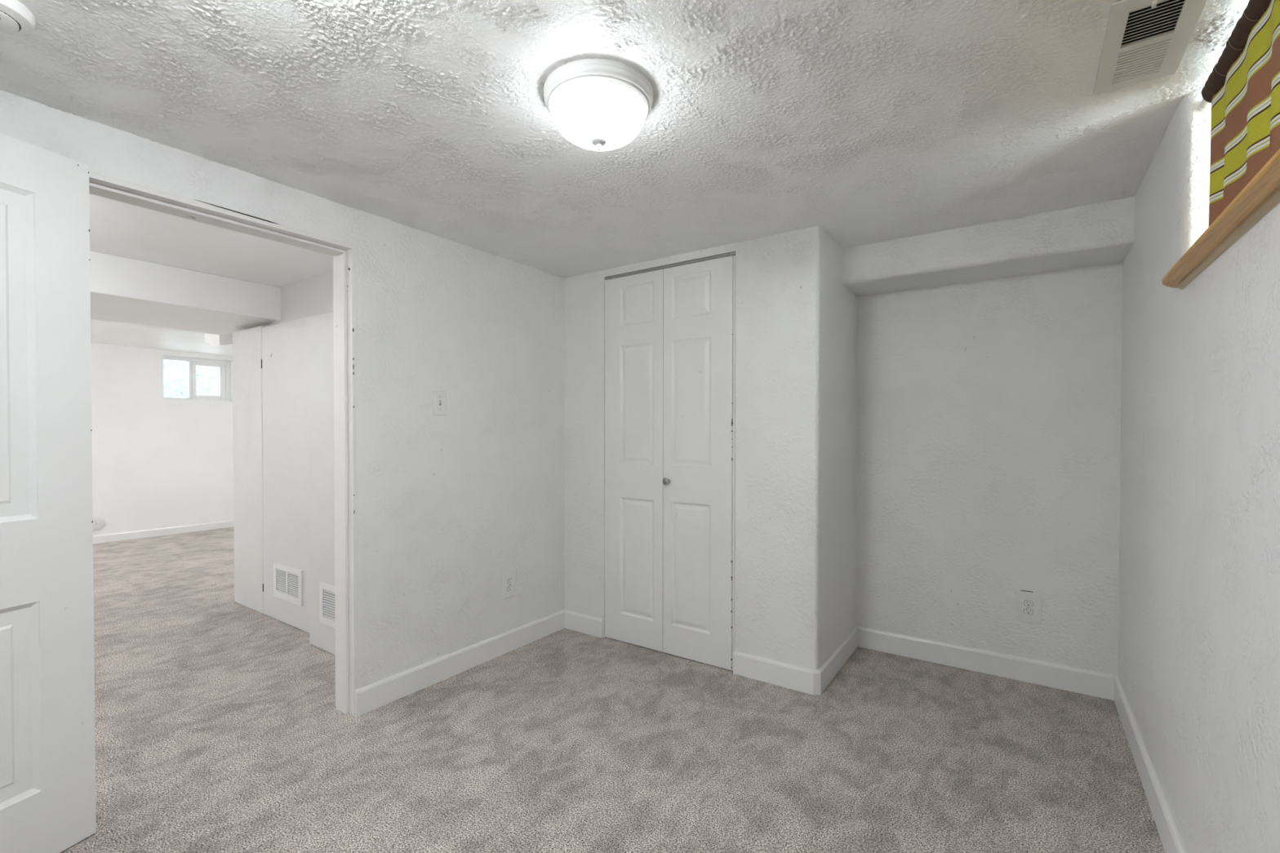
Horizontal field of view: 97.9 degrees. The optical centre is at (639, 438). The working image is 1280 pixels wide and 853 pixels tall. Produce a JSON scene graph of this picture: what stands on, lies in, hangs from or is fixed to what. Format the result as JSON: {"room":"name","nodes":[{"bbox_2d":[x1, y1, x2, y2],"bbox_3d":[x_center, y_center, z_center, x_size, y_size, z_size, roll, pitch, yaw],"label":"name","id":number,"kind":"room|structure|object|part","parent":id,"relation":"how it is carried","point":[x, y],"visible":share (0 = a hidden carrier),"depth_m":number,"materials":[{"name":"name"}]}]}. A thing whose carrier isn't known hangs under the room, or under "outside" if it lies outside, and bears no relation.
{"room":"empty basement bedroom","nodes":[
{"label":"empty basement bedroom","id":0,"kind":"room"},
{"bbox_2d":[90,342,234,535],"bbox_3d":[-6.286,0.061,5.454,0.280,2.130,5.650,1,1,35],"label":"wall","id":1,"kind":"structure","parent":0,"point":[158,462],"depth_m":6.31,"materials":[{"name":"paint"}]},
{"bbox_2d":[93,515,106,531],"bbox_3d":[-5.790,0.910,5.929,0.013,0.156,0.156,1,1,35],"label":"cover","id":2,"kind":"object","parent":1,"relation":"attached to","point":[99,522],"visible":0.73,"depth_m":5.94,"materials":[{"name":"white plastic"}]},
{"bbox_2d":[93,520,234,543],"bbox_3d":[-6.137,1.084,5.423,0.016,0.085,5.150,1,1,35],"label":"baseboard","id":3,"kind":"structure","parent":1,"relation":"attached to","point":[225,524],"depth_m":6.37,"materials":[{"name":"white wood"}]},
{"bbox_2d":[163,355,230,401],"bbox_3d":[-5.411,-0.708,6.777,0.070,0.512,0.700,1,1,35],"label":"window","id":4,"kind":"structure","parent":1,"relation":"in","point":[224,366],"depth_m":6.84,"materials":[{"name":"white plastic"}]},
{"bbox_3d":[-5.325,-0.702,6.881,0.032,0.445,0.345,1,1,35],"label":"sash","id":5,"kind":"part","parent":4,"relation":"part of","materials":[{"name":"white plastic"}]},
{"bbox_2d":[0,89,564,688],"bbox_3d":[-1.310,0.104,2.300,0.150,2.130,4.600,1,1,35],"label":"wall","id":6,"kind":"structure","parent":0,"point":[465,498],"depth_m":2.63,"materials":[{"name":"paint"}]},
{"bbox_2d":[0,133,96,852],"bbox_3d":[-1.717,0.191,1.280,0.170,1.972,0.772,0,1,21],"label":"door","id":7,"kind":"structure","parent":6,"relation":"in","point":[47,737],"depth_m":1.54,"materials":[{"name":"wood"}]},
{"bbox_2d":[88,171,358,715],"bbox_3d":[-1.489,0.183,2.043,0.156,1.978,0.834,1,1,35],"label":"door frame","id":8,"kind":"structure","parent":6,"relation":"attached to","point":[344,316],"depth_m":2.34,"materials":[{"name":"wood"}]},
{"bbox_2d":[307,311,335,655],"bbox_3d":[-1.506,0.242,2.889,0.815,1.832,0.035,1,1,35],"label":"door","id":9,"kind":"structure","parent":6,"relation":"in","point":[320,326],"depth_m":3.02,"materials":[{"name":"wood"}]},
{"bbox_2d":[319,582,334,627],"bbox_3d":[-1.585,0.893,2.923,0.367,0.217,0.011,1,1,35],"label":"wall vent","id":10,"kind":"object","parent":9,"relation":"attached to","point":[326,592],"visible":0.38,"depth_m":2.98,"materials":[{"name":"white metal"}]},
{"bbox_2d":[433,391,446,415],"bbox_3d":[-0.954,-0.168,2.665,0.019,0.114,0.070,1,1,35],"label":"light switch","id":11,"kind":"object","parent":6,"relation":"attached to","point":[439,397],"visible":1,"depth_m":2.66,"materials":[{"name":"white plastic"}]},
{"bbox_2d":[355,608,565,716],"bbox_3d":[-0.825,1.109,2.873,0.014,0.109,1.297,1,1,35],"label":"baseboard","id":12,"kind":"structure","parent":6,"relation":"attached to","point":[371,697],"depth_m":2.71,"materials":[{"name":"white wood"}]},
{"bbox_2d":[503,570,515,599],"bbox_3d":[-0.712,0.799,3.038,0.009,0.136,0.082,1,1,35],"label":"outlet","id":13,"kind":"object","parent":6,"relation":"attached to","point":[509,577],"visible":1,"depth_m":3.03,"materials":[{"name":"white plastic"}]},
{"bbox_2d":[507,585,512,591],"bbox_3d":[-0.710,0.819,3.037,0.003,0.027,0.034,1,1,35],"label":"receptacle","id":14,"kind":"object","parent":13,"relation":"attached to","point":[509,587],"depth_m":3.04,"materials":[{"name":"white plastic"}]},
{"bbox_2d":[507,577,512,583],"bbox_3d":[-0.710,0.780,3.037,0.003,0.027,0.034,1,1,35],"label":"receptacle","id":15,"kind":"object","parent":13,"relation":"attached to","point":[509,580],"depth_m":3.04,"materials":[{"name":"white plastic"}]},
{"bbox_2d":[232,271,333,613],"bbox_3d":[-1.411,0.082,4.124,2.088,2.130,2.010,1,1,35],"label":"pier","id":16,"kind":"object","parent":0,"point":[313,295],"visible":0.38,"depth_m":3.72,"materials":[{"name":"paint"}]},
{"bbox_2d":[261,313,319,632],"bbox_3d":[-2.130,0.217,3.421,0.785,1.868,0.036,1,1,35],"label":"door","id":17,"kind":"structure","parent":16,"relation":"attached to","point":[284,361],"depth_m":3.44,"materials":[{"name":"wood"}]},
{"bbox_2d":[273,562,302,606],"bbox_3d":[-2.167,0.895,3.427,0.367,0.213,0.011,1,1,35],"label":"wall vent","id":18,"kind":"object","parent":17,"relation":"attached to","point":[287,580],"visible":1,"depth_m":3.42,"materials":[{"name":"white metal"}]},
{"bbox_2d":[60,527,1164,852],"bbox_3d":[-3.461,1.212,3.521,10.985,0.120,5.650,1,1,35],"label":"floor","id":19,"kind":"structure","parent":0,"point":[220,728],"depth_m":2.06,"materials":[{"name":"carpet"}]},
{"bbox_2d":[163,360,219,398],"bbox_3d":[-6.093,-0.185,7.652,0.926,2.572,1.438,1,1,35],"label":"shrub","id":20,"kind":"object","parent":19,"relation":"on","point":[202,371],"visible":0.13,"depth_m":7.58,"materials":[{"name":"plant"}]},
{"bbox_3d":[-6.125,-0.100,7.679,0.048,2.401,1.108,1,1,35],"label":"stem","id":21,"kind":"part","parent":20,"relation":"part of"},
{"bbox_2d":[0,0,1248,355],"bbox_3d":[-2.666,-1.027,2.948,9.110,0.125,5.650,1,1,35],"label":"ceiling","id":22,"kind":"structure","parent":0,"point":[861,122],"depth_m":1.63,"materials":[{"name":"white paint"}]},
{"bbox_2d":[0,0,35,35],"bbox_3d":[-1.417,-0.929,1.209,0.144,0.038,0.144,1,1,35],"label":"smoke detector","id":23,"kind":"object","parent":22,"relation":"attached to","point":[15,19],"visible":1,"depth_m":1.22,"materials":[{"name":"white plastic"}]},
{"bbox_2d":[89,250,280,335],"bbox_3d":[-3.664,-0.859,2.532,0.980,0.215,3.330,1,1,35],"label":"ceiling beam","id":24,"kind":"structure","parent":22,"relation":"attached to","point":[124,290],"depth_m":3.29,"materials":[{"name":"paint"}]},
{"bbox_2d":[204,333,232,346],"bbox_3d":[-3.231,-0.853,4.553,0.300,0.271,0.450,1,1,35],"label":"soffit","id":25,"kind":"object","parent":22,"relation":"attached to","point":[212,340],"visible":0.2,"depth_m":4.34,"materials":[{"name":"paint"}]},
{"bbox_2d":[543,57,653,151],"bbox_3d":[-0.114,-0.873,1.540,0.302,0.155,0.302,1,1,35],"label":"ceiling light","id":26,"kind":"object","parent":22,"relation":"attached to","point":[597,104],"visible":1,"depth_m":1.45,"materials":[{"name":"white glass"}]},
{"bbox_3d":[-0.114,-0.864,1.540,0.257,0.092,0.257,1,1,35],"label":"lamp shade","id":27,"kind":"part","parent":26,"relation":"part of","materials":[{"name":"white glass"}]},
{"bbox_2d":[842,196,1134,296],"bbox_3d":[1.584,-0.872,2.651,1.122,0.180,0.320,1,1,35],"label":"soffit","id":28,"kind":"structure","parent":22,"relation":"attached to","point":[1100,233],"depth_m":2.50,"materials":[{"name":"paint"}]},
{"bbox_2d":[1093,0,1206,95],"bbox_3d":[1.203,-0.940,1.323,0.166,0.013,0.391,1,1,35],"label":"ceiling vent","id":29,"kind":"object","parent":22,"relation":"in","point":[1141,44],"visible":1,"depth_m":1.32,"materials":[{"name":"white metal"}]},
{"bbox_3d":[1.109,-0.936,1.200,0.008,0.008,0.016,1,1,35],"label":"lever","id":30,"kind":"part","parent":29,"relation":"part of","materials":[{"name":"white metal"}]},
{"bbox_2d":[564,226,857,670],"bbox_3d":[0.403,0.094,3.297,1.540,2.130,0.814,1,1,35],"label":"wall","id":31,"kind":"structure","parent":0,"point":[797,318],"depth_m":2.70,"materials":[{"name":"paint"}]},
{"bbox_2d":[564,609,603,638],"bbox_3d":[-0.337,1.104,3.315,0.288,0.109,0.014,1,1,35],"label":"baseboard","id":32,"kind":"structure","parent":31,"relation":"attached to","point":[575,621],"depth_m":3.30,"materials":[{"name":"white wood"}]},
{"bbox_2d":[604,251,735,671],"bbox_3d":[0.133,0.117,2.991,0.822,2.083,0.068,1,1,35],"label":"door","id":33,"kind":"structure","parent":31,"relation":"in","point":[670,329],"depth_m":2.97,"materials":[{"name":"paint"}]},
{"bbox_2d":[733,626,857,695],"bbox_3d":[0.842,1.109,2.937,0.423,0.109,0.728,1,1,35],"label":"baseboard","id":34,"kind":"structure","parent":31,"relation":"attached to","point":[807,681],"depth_m":2.66,"materials":[{"name":"white wood"}]},
{"bbox_2d":[855,262,1122,675],"bbox_3d":[1.819,0.102,2.786,1.472,2.130,0.150,1,1,35],"label":"wall","id":35,"kind":"structure","parent":0,"point":[988,411],"depth_m":2.74,"materials":[{"name":"paint"}]},
{"bbox_2d":[857,626,1118,700],"bbox_3d":[1.674,1.112,2.797,1.108,0.109,0.014,1,1,35],"label":"baseboard","id":36,"kind":"structure","parent":35,"relation":"attached to","point":[1089,682],"depth_m":2.75,"materials":[{"name":"white wood"}]},
{"bbox_2d":[1015,590,1041,624],"bbox_3d":[1.861,0.809,2.669,0.100,0.152,0.009,1,1,35],"label":"outlet","id":37,"kind":"object","parent":35,"relation":"attached to","point":[1028,605],"visible":1,"depth_m":2.67,"materials":[{"name":"white plastic"}]},
{"bbox_2d":[1024,608,1032,614],"bbox_3d":[1.860,0.831,2.667,0.034,0.027,0.003,1,1,35],"label":"receptacle","id":38,"kind":"object","parent":37,"relation":"attached to","point":[1027,611],"depth_m":2.67,"materials":[{"name":"white plastic"}]},
{"bbox_2d":[1024,600,1032,606],"bbox_3d":[1.860,0.792,2.667,0.034,0.027,0.003,1,1,35],"label":"receptacle","id":39,"kind":"object","parent":37,"relation":"attached to","point":[1027,603],"depth_m":2.66,"materials":[{"name":"white plastic"}]},
{"bbox_2d":[1117,88,1279,852],"bbox_3d":[1.025,0.127,0.631,0.265,2.130,4.500,1,1,35],"label":"wall","id":40,"kind":"structure","parent":0,"point":[1198,673],"depth_m":1.36,"materials":[{"name":"paint"}]},
{"bbox_2d":[1114,676,1186,852],"bbox_3d":[0.905,1.136,0.716,0.014,0.109,4.286,1,1,35],"label":"baseboard","id":41,"kind":"structure","parent":40,"relation":"attached to","point":[1171,842],"depth_m":1.82,"materials":[{"name":"white wood"}]},
{"bbox_2d":[1197,98,1211,111],"bbox_3d":[1.219,-0.895,1.057,0.028,0.028,1.099,1,1,35],"label":"curtain rod","id":42,"kind":"object","parent":40,"relation":"attached to","point":[1203,105],"visible":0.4,"depth_m":1.50,"materials":[{"name":"white metal"}]},
{"bbox_2d":[1201,0,1279,226],"bbox_3d":[1.208,-0.682,1.043,0.046,0.486,1.011,1,1,35],"label":"curtain","id":43,"kind":"object","parent":42,"relation":"hanging from","point":[1242,89],"visible":0.74,"depth_m":1.23,"materials":[{"name":"fabric"}]},
{"bbox_2d":[1161,148,1279,289],"bbox_3d":[1.254,-0.671,0.996,0.315,0.542,1.234,1,1,35],"label":"window sill","id":44,"kind":"structure","parent":40,"relation":"in","point":[1261,194],"depth_m":1.07,"materials":[{"name":"brown wood"}]},
{"bbox_3d":[1.165,-0.409,1.069,0.011,0.015,1.110,1,1,35],"label":"apron moulding","id":45,"kind":"part","parent":44,"relation":"part of","materials":[{"name":"brown wood"}]},
{"label":"outside","id":46,"kind":"structure","parent":0,"visible":0},
{"bbox_2d":[163,360,219,398],"bbox_3d":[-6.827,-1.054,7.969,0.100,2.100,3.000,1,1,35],"label":"window","id":47,"kind":"structure","parent":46,"point":[215,376],"depth_m":8.14,"materials":[{"name":"clear glass"}]}
]}

